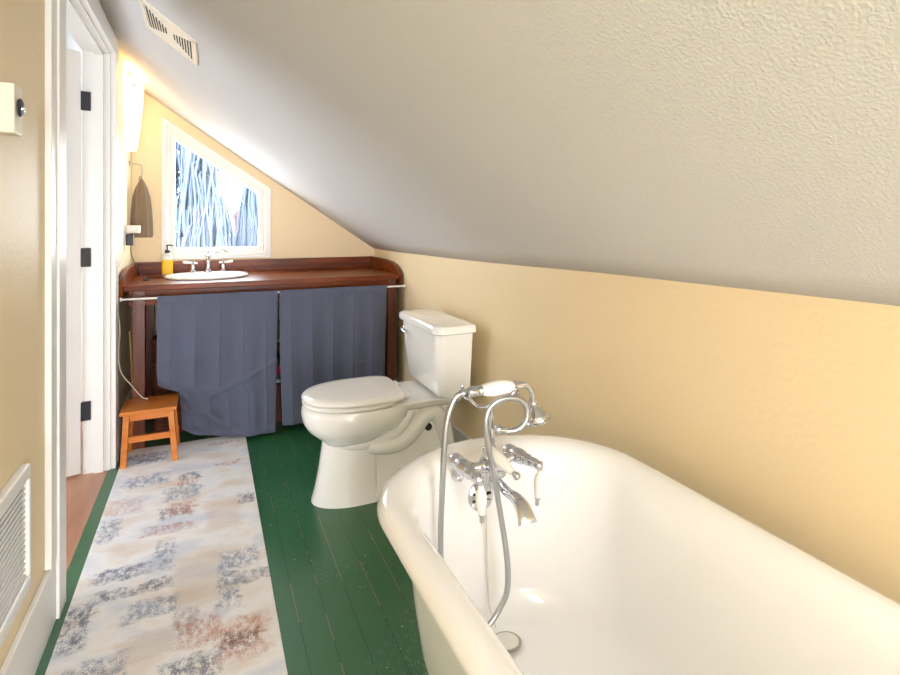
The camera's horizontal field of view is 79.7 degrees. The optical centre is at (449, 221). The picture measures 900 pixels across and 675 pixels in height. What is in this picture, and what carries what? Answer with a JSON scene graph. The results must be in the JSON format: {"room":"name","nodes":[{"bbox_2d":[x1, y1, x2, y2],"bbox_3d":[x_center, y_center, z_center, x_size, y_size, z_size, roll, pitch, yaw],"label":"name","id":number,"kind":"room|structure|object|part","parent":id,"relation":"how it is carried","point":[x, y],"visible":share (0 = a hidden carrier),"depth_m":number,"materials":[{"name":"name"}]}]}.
{"room":"bathroom","nodes":[
{"label":"bathroom","id":0,"kind":"room"},
{"bbox_2d":[0,0,131,668],"bbox_3d":[-0.599,-0.015,0.137,0.110,2.450,7.340,0,0,-24],"label":"wall","id":1,"kind":"structure","parent":0,"point":[22,22],"depth_m":1.43,"materials":[{"name":"beige paint"}]},
{"bbox_2d":[0,82,25,135],"bbox_3d":[-1.022,-0.263,1.262,0.044,0.115,0.065,0,0,-24],"label":"thermostat","id":2,"kind":"object","parent":1,"relation":"attached to","point":[12,108],"visible":1,"depth_m":1.24,"materials":[{"name":"beige plastic"}]},
{"bbox_2d":[0,463,30,647],"bbox_3d":[-1.006,0.775,1.204,0.024,0.320,0.380,0,0,-24],"label":"vent","id":3,"kind":"object","parent":1,"relation":"attached to","point":[15,496],"visible":1,"depth_m":1.28,"materials":[{"name":"white metal"}]},
{"bbox_3d":[-1.013,0.775,1.200,0.008,0.300,0.360,0,0,-24],"label":"plate","id":4,"kind":"part","parent":3,"relation":"part of","materials":[{"name":"white metal"}]},
{"bbox_2d":[0,560,55,674],"bbox_3d":[-0.141,1.117,-0.729,0.015,0.185,5.186,0,0,-24],"label":"baseboard","id":5,"kind":"structure","parent":1,"relation":"attached to","point":[25,653],"depth_m":1.44,"materials":[{"name":"white paint"}]},
{"bbox_2d":[45,0,56,570],"bbox_3d":[-1.190,0.052,1.607,0.017,1.935,0.064,0,0,-24],"label":"trim","id":6,"kind":"structure","parent":1,"relation":"attached to","point":[50,5],"depth_m":1.58,"materials":[{"name":"white paint"}]},
{"bbox_2d":[66,49,90,476],"bbox_3d":[-2.040,0.193,2.342,0.800,2.015,0.042,0,0,-42],"label":"door","id":7,"kind":"structure","parent":1,"relation":"in","point":[77,100],"depth_m":2.56,"materials":[{"name":"white paint"}]},
{"bbox_2d":[56,0,117,618],"bbox_3d":[-1.444,0.147,2.181,0.023,2.125,1.188,0,0,-24],"label":"trim","id":8,"kind":"structure","parent":1,"relation":"attached to","point":[93,8],"depth_m":1.70,"materials":[{"name":"white paint"}]},
{"bbox_2d":[66,0,109,473],"bbox_3d":[-1.506,0.185,2.152,0.113,2.050,1.040,0,0,-24],"label":"trim","id":9,"kind":"structure","parent":1,"relation":"attached to","point":[96,55],"depth_m":2.60,"materials":[{"name":"white paint"}]},
{"bbox_2d":[118,389,131,455],"bbox_3d":[-1.844,1.117,3.061,0.015,0.185,0.744,0,0,-24],"label":"baseboard","id":10,"kind":"structure","parent":1,"relation":"attached to","point":[129,396],"depth_m":2.84,"materials":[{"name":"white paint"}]},
{"bbox_2d":[124,225,126,245],"bbox_3d":[-1.868,0.075,3.102,0.007,0.120,0.070,0,0,-24],"label":"wall outlet","id":11,"kind":"object","parent":1,"relation":"attached to","point":[125,233],"visible":0.76,"depth_m":3.07,"materials":[{"name":"white plastic"}]},
{"bbox_2d":[118,241,147,398],"bbox_3d":[-1.717,0.517,2.946,0.148,0.818,0.356,0,0,-24],"label":"extension cord","id":12,"kind":"object","parent":11,"relation":"hanging from","point":[125,241],"visible":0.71,"depth_m":2.78,"materials":[{"name":"beige plastic"}]},
{"bbox_2d":[126,225,140,232],"bbox_3d":[-1.841,0.043,3.136,0.068,0.045,0.060,0,0,-24],"label":"plug adapter","id":13,"kind":"object","parent":11,"relation":"attached to","point":[129,228],"visible":1,"depth_m":3.11,"materials":[{"name":"white plastic"}]},
{"bbox_2d":[124,75,143,150],"bbox_3d":[-1.829,-0.620,3.124,0.094,0.410,0.178,0,0,-24],"label":"wall sconce","id":14,"kind":"object","parent":1,"relation":"attached to","point":[133,86],"visible":1,"depth_m":3.07,"materials":[{"name":"beige glass"}]},
{"bbox_2d":[129,161,142,179],"bbox_3d":[-1.913,-0.313,3.285,0.072,0.117,0.032,0,0,-24],"label":"wall hook","id":15,"kind":"object","parent":1,"relation":"attached to","point":[130,163],"visible":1,"depth_m":3.29,"materials":[{"name":"silver metal"}]},
{"bbox_2d":[130,176,152,237],"bbox_3d":[-1.886,-0.093,3.300,0.126,0.375,0.072,0,0,-24],"label":"hand towel","id":16,"kind":"object","parent":15,"relation":"hanging from","point":[141,213],"visible":0.96,"depth_m":3.28,"materials":[{"name":"brown fabric"}]},
{"bbox_2d":[66,30,82,402],"bbox_3d":[-2.199,-0.040,1.972,1.305,2.500,3.200,0,0,-24],"label":"wall","id":17,"kind":"structure","parent":0,"point":[71,44],"depth_m":3.52,"materials":[{"name":"white paint"}]},
{"bbox_2d":[35,419,427,674],"bbox_3d":[-0.417,1.225,0.306,2.990,0.030,7.500,0,0,-24],"label":"floor","id":18,"kind":"structure","parent":0,"point":[344,596],"depth_m":1.90,"materials":[{"name":"green wood"}]},
{"bbox_2d":[129,331,132,398],"bbox_3d":[-1.778,0.910,3.007,0.029,0.600,0.012,0,0,-8],"label":"cane","id":19,"kind":"object","parent":18,"relation":"on","point":[130,343],"visible":0.55,"depth_m":3.00,"materials":[{"name":"brown wood"}]},
{"bbox_2d":[45,436,287,674],"bbox_3d":[-0.960,1.205,1.890,0.589,0.008,2.334,0,0,-24],"label":"runner rug","id":20,"kind":"object","parent":18,"relation":"on","point":[175,579],"visible":0.97,"depth_m":1.83,"materials":[{"name":"fabric"}]},
{"bbox_2d":[119,393,179,468],"bbox_3d":[-1.536,1.065,2.774,0.255,0.272,0.237,0,0,-24],"label":"step stool","id":21,"kind":"object","parent":20,"relation":"on","point":[134,409],"visible":1,"depth_m":2.71,"materials":[{"name":"brown wood"}]},
{"bbox_3d":[-1.592,1.075,2.640,0.039,0.250,0.039,0,0,-24],"label":"leg","id":22,"kind":"part","parent":21,"relation":"part of","materials":[{"name":"brown wood"}]},
{"bbox_3d":[-1.673,1.075,2.821,0.039,0.250,0.039,0,0,-24],"label":"leg","id":23,"kind":"part","parent":21,"relation":"part of","materials":[{"name":"brown wood"}]},
{"bbox_3d":[-1.539,0.939,2.773,0.250,0.020,0.230,0,0,-24],"label":"seat","id":24,"kind":"part","parent":21,"relation":"part of","materials":[{"name":"brown wood"}]},
{"bbox_3d":[-1.401,1.075,2.726,0.047,0.250,0.039,0,0,-24],"label":"leg","id":25,"kind":"part","parent":21,"relation":"part of","materials":[{"name":"brown wood"}]},
{"bbox_3d":[-1.482,1.075,2.907,0.047,0.250,0.039,0,0,-24],"label":"leg","id":26,"kind":"part","parent":21,"relation":"part of","materials":[{"name":"brown wood"}]},
{"bbox_2d":[118,256,401,449],"bbox_3d":[-1.148,0.733,3.407,1.547,0.955,0.677,0,0,-24],"label":"vanity counter","id":27,"kind":"object","parent":18,"relation":"on","point":[322,272],"visible":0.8,"depth_m":3.34,"materials":[{"name":"brown wood"}]},
{"bbox_3d":[-1.660,0.787,2.882,0.058,0.846,0.058,0,0,-24],"label":"leg","id":28,"kind":"part","parent":27,"relation":"part of","materials":[{"name":"brown wood"}]},
{"bbox_2d":[126,234,163,278],"bbox_3d":[-1.779,0.202,3.151,0.195,0.263,0.057,0,0,-24],"label":"charger","id":29,"kind":"object","parent":27,"relation":"on","point":[129,237],"visible":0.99,"depth_m":3.10,"materials":[{"name":"black plastic"}]},
{"bbox_3d":[-1.770,0.233,3.162,0.175,0.201,0.046,0,0,-19],"label":"cord","id":30,"kind":"part","parent":29,"relation":"part of","materials":[{"name":"black plastic"}]},
{"bbox_3d":[-1.881,0.787,3.374,0.058,0.846,0.058,0,0,-24],"label":"leg","id":31,"kind":"part","parent":27,"relation":"part of","materials":[{"name":"brown wood"}]},
{"bbox_2d":[162,244,173,275],"bbox_3d":[-1.747,0.236,3.337,0.066,0.195,0.047,0,0,-24],"label":"soap bottle","id":32,"kind":"object","parent":27,"relation":"on","point":[167,259],"visible":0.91,"depth_m":3.32,"materials":[{"name":"yellow plastic"}]},
{"bbox_2d":[164,271,248,280],"bbox_3d":[-1.476,0.326,3.284,0.470,0.019,0.424,0,0,-24],"label":"sink","id":33,"kind":"object","parent":27,"relation":"in","point":[214,275],"visible":0.97,"depth_m":3.26,"materials":[{"name":"white ceramic"}]},
{"bbox_2d":[183,248,232,272],"bbox_3d":[-1.522,0.240,3.394,0.292,0.155,0.138,0,0,-24],"label":"tap","id":34,"kind":"object","parent":33,"relation":"on","point":[207,254],"visible":1,"depth_m":3.42,"materials":[{"name":"silver metal"}]},
{"bbox_3d":[-1.522,0.240,3.394,0.048,0.155,0.138,0,0,-24],"label":"spout","id":35,"kind":"part","parent":34,"relation":"part of","materials":[{"name":"silver metal"}]},
{"bbox_2d":[123,267,398,291],"bbox_3d":[-1.143,0.349,3.403,1.505,0.030,0.645,0,0,-24],"label":"countertop","id":36,"kind":"structure","parent":27,"relation":"on","point":[301,276],"depth_m":3.21,"materials":[{"name":"brown wood"}]},
{"bbox_2d":[277,316,279,341],"bbox_3d":[-1.044,0.659,3.335,0.069,0.150,0.069,0,0,-24],"label":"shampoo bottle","id":37,"kind":"object","parent":27,"relation":"on","point":[278,321],"visible":0.24,"depth_m":3.30,"materials":[{"name":"green"}]},
{"bbox_3d":[-0.381,0.787,3.456,0.058,0.846,0.058,0,0,-24],"label":"leg","id":38,"kind":"part","parent":27,"relation":"part of","materials":[{"name":"brown wood"}]},
{"bbox_2d":[276,383,281,421],"bbox_3d":[-1.088,1.097,3.359,0.150,0.225,0.220,0,0,-24],"label":"storage box","id":39,"kind":"object","parent":18,"relation":"on","point":[278,385],"visible":0.04,"depth_m":3.26,"materials":[{"name":"brown"}]},
{"bbox_2d":[276,355,280,382],"bbox_3d":[-1.053,0.904,3.331,0.071,0.160,0.071,0,0,-24],"label":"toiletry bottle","id":40,"kind":"object","parent":39,"relation":"on","point":[278,376],"visible":0.3,"depth_m":3.30,"materials":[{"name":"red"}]},
{"bbox_2d":[301,308,475,508],"bbox_3d":[-0.312,0.830,2.458,0.713,0.760,0.512,0,0,-24],"label":"toilet","id":41,"kind":"object","parent":18,"relation":"on","point":[368,428],"visible":0.94,"depth_m":2.35,"materials":[{"name":"white ceramic"}]},
{"bbox_3d":[-0.435,0.780,2.403,0.434,0.019,0.370,0,0,-24],"label":"seat","id":42,"kind":"part","parent":41,"relation":"part of","materials":[{"name":"white plastic"}]},
{"bbox_3d":[-0.438,0.756,2.401,0.431,0.023,0.374,0,0,-24],"label":"lid","id":43,"kind":"part","parent":41,"relation":"part of","materials":[{"name":"white plastic"}]},
{"bbox_3d":[-0.416,0.875,2.411,0.483,0.167,0.376,0,0,-24],"label":"bowl","id":44,"kind":"part","parent":41,"relation":"part of","materials":[{"name":"white ceramic"}]},
{"bbox_3d":[-0.077,0.470,2.564,0.198,0.040,0.512,0,0,-24],"label":"tank lid","id":45,"kind":"part","parent":41,"relation":"part of","materials":[{"name":"white ceramic"}]},
{"bbox_3d":[-0.073,0.631,2.566,0.174,0.286,0.480,0,0,-24],"label":"tank","id":46,"kind":"part","parent":41,"relation":"part of","materials":[{"name":"white ceramic"}]},
{"bbox_2d":[377,434,899,674],"bbox_3d":[0.380,0.906,0.796,0.690,0.608,1.596,0,0,-24],"label":"clawfoot bathtub","id":47,"kind":"object","parent":18,"relation":"on","point":[624,567],"visible":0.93,"depth_m":1.21,"materials":[{"name":"white ceramic"}]},
{"bbox_3d":[0.080,0.716,1.408,0.072,0.072,0.022,0,0,-24],"label":"overflow plate","id":48,"kind":"part","parent":47,"relation":"part of","materials":[{"name":"silver metal"}]},
{"bbox_3d":[0.101,0.870,1.359,0.006,0.261,0.068,0,0,-18],"label":"plug chain","id":49,"kind":"part","parent":47,"relation":"part of","materials":[{"name":"beige"}]},
{"bbox_2d":[448,385,544,525],"bbox_3d":[0.118,0.543,1.314,0.206,0.303,0.280,0,0,-24],"label":"tap","id":50,"kind":"object","parent":47,"relation":"attached to","point":[464,468],"visible":0.85,"depth_m":1.30,"materials":[{"name":"silver metal"}]},
{"bbox_3d":[0.072,0.641,1.242,0.028,0.066,0.028,0,0,-24],"label":"lever","id":51,"kind":"part","parent":50,"relation":"part of","materials":[{"name":"white ceramic"}]},
{"bbox_2d":[437,391,529,626],"bbox_3d":[0.082,0.683,1.282,0.236,0.571,0.045,0,0,-24],"label":"shower hose","id":52,"kind":"object","parent":50,"relation":"attached to","point":[457,395],"visible":0.84,"depth_m":1.28,"materials":[{"name":"silver metal"}]},
{"bbox_2d":[491,424,507,433],"bbox_3d":[0.120,0.501,1.302,0.041,0.022,0.024,0,0,13],"label":"faucet","id":53,"kind":"object","parent":50,"relation":"attached to","point":[498,429],"depth_m":1.30,"materials":[{"name":"silver metal"}]},
{"bbox_3d":[0.119,0.569,1.289,0.033,0.040,0.098,0,0,-30],"label":"diverter lever","id":54,"kind":"part","parent":50,"relation":"part of","materials":[{"name":"white plastic"}]},
{"bbox_2d":[460,380,550,426],"bbox_3d":[0.139,0.447,1.317,0.245,0.122,0.066,0,0,-24],"label":"shower","id":55,"kind":"object","parent":50,"relation":"attached to","point":[538,415],"visible":0.96,"depth_m":1.32,"materials":[{"name":"silver metal"}]},
{"bbox_3d":[0.050,0.404,1.283,0.055,0.026,0.026,0,0,-24],"label":"handle","id":56,"kind":"part","parent":55,"relation":"part of","materials":[{"name":"silver metal"}]},
{"bbox_3d":[0.140,0.650,1.267,0.048,0.047,0.176,0,0,-24],"label":"spout","id":57,"kind":"part","parent":50,"relation":"part of","materials":[{"name":"silver metal"}]},
{"bbox_3d":[0.217,0.636,1.309,0.028,0.067,0.028,0,0,-24],"label":"lever","id":58,"kind":"part","parent":50,"relation":"part of","materials":[{"name":"white ceramic"}]},
{"bbox_2d":[132,93,373,355],"bbox_3d":[-1.310,0.010,3.775,1.575,2.400,0.120,0,0,-24],"label":"wall","id":59,"kind":"structure","parent":0,"point":[298,230],"depth_m":3.70,"materials":[{"name":"beige paint"}]},
{"bbox_2d":[161,117,270,259],"bbox_3d":[-1.562,-0.215,3.629,0.669,0.919,0.139,0,0,-24],"label":"window","id":60,"kind":"structure","parent":59,"relation":"in","point":[170,133],"depth_m":3.55,"materials":[{"name":"white paint"}]},
{"bbox_2d":[138,256,370,274],"bbox_3d":[-1.280,0.309,3.707,1.505,0.109,0.022,0,0,-24],"label":"backsplash","id":61,"kind":"structure","parent":59,"relation":"attached to","point":[145,268],"depth_m":3.70,"materials":[{"name":"brown wood"}]},
{"bbox_2d":[100,0,899,305],"bbox_3d":[0.164,-0.476,0.490,1.700,1.441,7.360,0,0,-24],"label":"ceiling","id":62,"kind":"structure","parent":0,"point":[743,144],"depth_m":1.11,"materials":[{"name":"white paint"}]},
{"bbox_2d":[138,0,198,65],"bbox_3d":[-1.125,-0.758,2.170,0.202,0.162,0.300,0,0,-24],"label":"ceiling vent","id":63,"kind":"object","parent":62,"relation":"in","point":[154,20],"visible":1,"depth_m":2.15,"materials":[{"name":"beige metal"}]},
{"bbox_2d":[374,249,899,603],"bbox_3d":[0.934,0.585,0.825,0.100,1.250,7.340,0,0,-24],"label":"wall","id":64,"kind":"structure","parent":0,"point":[780,410],"depth_m":1.32,"materials":[{"name":"beige paint"}]},
{"bbox_2d":[120,284,405,301],"bbox_3d":[-0.983,0.400,3.072,1.544,0.026,0.022,0,0,-24],"label":"tension rod","id":65,"kind":"object","parent":64,"relation":"attached to","point":[404,285],"visible":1,"depth_m":2.80,"materials":[{"name":"white metal"}]},
{"bbox_2d":[157,290,277,436],"bbox_3d":[-1.267,0.789,2.965,0.607,0.803,0.110,0,0,-22],"label":"curtain","id":66,"kind":"object","parent":65,"relation":"hanging from","point":[218,351],"visible":1,"depth_m":2.95,"materials":[{"name":"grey fabric"}]},
{"bbox_2d":[279,285,386,425],"bbox_3d":[-0.677,0.774,3.189,0.637,0.773,0.031,0,0,-24],"label":"curtain","id":67,"kind":"object","parent":65,"relation":"hanging from","point":[336,333],"visible":0.79,"depth_m":3.17,"materials":[{"name":"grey fabric"}]},
{"bbox_2d":[384,367,470,442],"bbox_3d":[0.885,1.117,0.792,0.016,0.185,7.120,0,0,-24],"label":"baseboard","id":68,"kind":"structure","parent":64,"relation":"attached to","point":[459,435],"depth_m":2.66,"materials":[{"name":"white paint"}]},
{"label":"outside","id":69,"kind":"structure","parent":0,"visible":0},
{"bbox_3d":[-13.220,4.410,29.416,60.000,0.200,55.500,0,0,-24],"label":"ground","id":70,"kind":"structure","parent":69,"visible":0},
{"bbox_2d":[175,141,187,247],"bbox_3d":[-6.207,0.597,11.971,1.474,7.429,1.569,0,0,16],"label":"weeping tree","id":71,"kind":"object","parent":70,"relation":"on","point":[180,158],"visible":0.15,"depth_m":11.80,"materials":[{"name":"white plant"}]},
{"bbox_2d":[175,149,226,247],"bbox_3d":[-3.966,1.397,8.649,0.982,5.828,1.293,0,0,-4],"label":"weeping tree","id":72,"kind":"object","parent":70,"relation":"on","point":[200,224],"visible":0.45,"depth_m":8.41,"materials":[{"name":"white plant"}]},
{"bbox_2d":[219,195,234,246],"bbox_3d":[-4.538,1.893,10.534,0.954,4.834,1.291,0,0,-3],"label":"weeping tree","id":73,"kind":"object","parent":70,"relation":"on","point":[230,235],"visible":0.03,"depth_m":10.53,"materials":[{"name":"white plant"}]},
{"bbox_2d":[230,206,239,234],"bbox_3d":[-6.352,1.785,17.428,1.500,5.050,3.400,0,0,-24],"label":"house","id":74,"kind":"structure","parent":70,"relation":"on","point":[234,215],"depth_m":15.91,"materials":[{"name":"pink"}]},
{"bbox_2d":[234,185,258,246],"bbox_3d":[-3.605,1.597,9.747,0.801,5.428,1.008,0,0,-9],"label":"weeping tree","id":75,"kind":"object","parent":70,"relation":"on","point":[247,233],"visible":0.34,"depth_m":9.57,"materials":[{"name":"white plant"}]}
]}

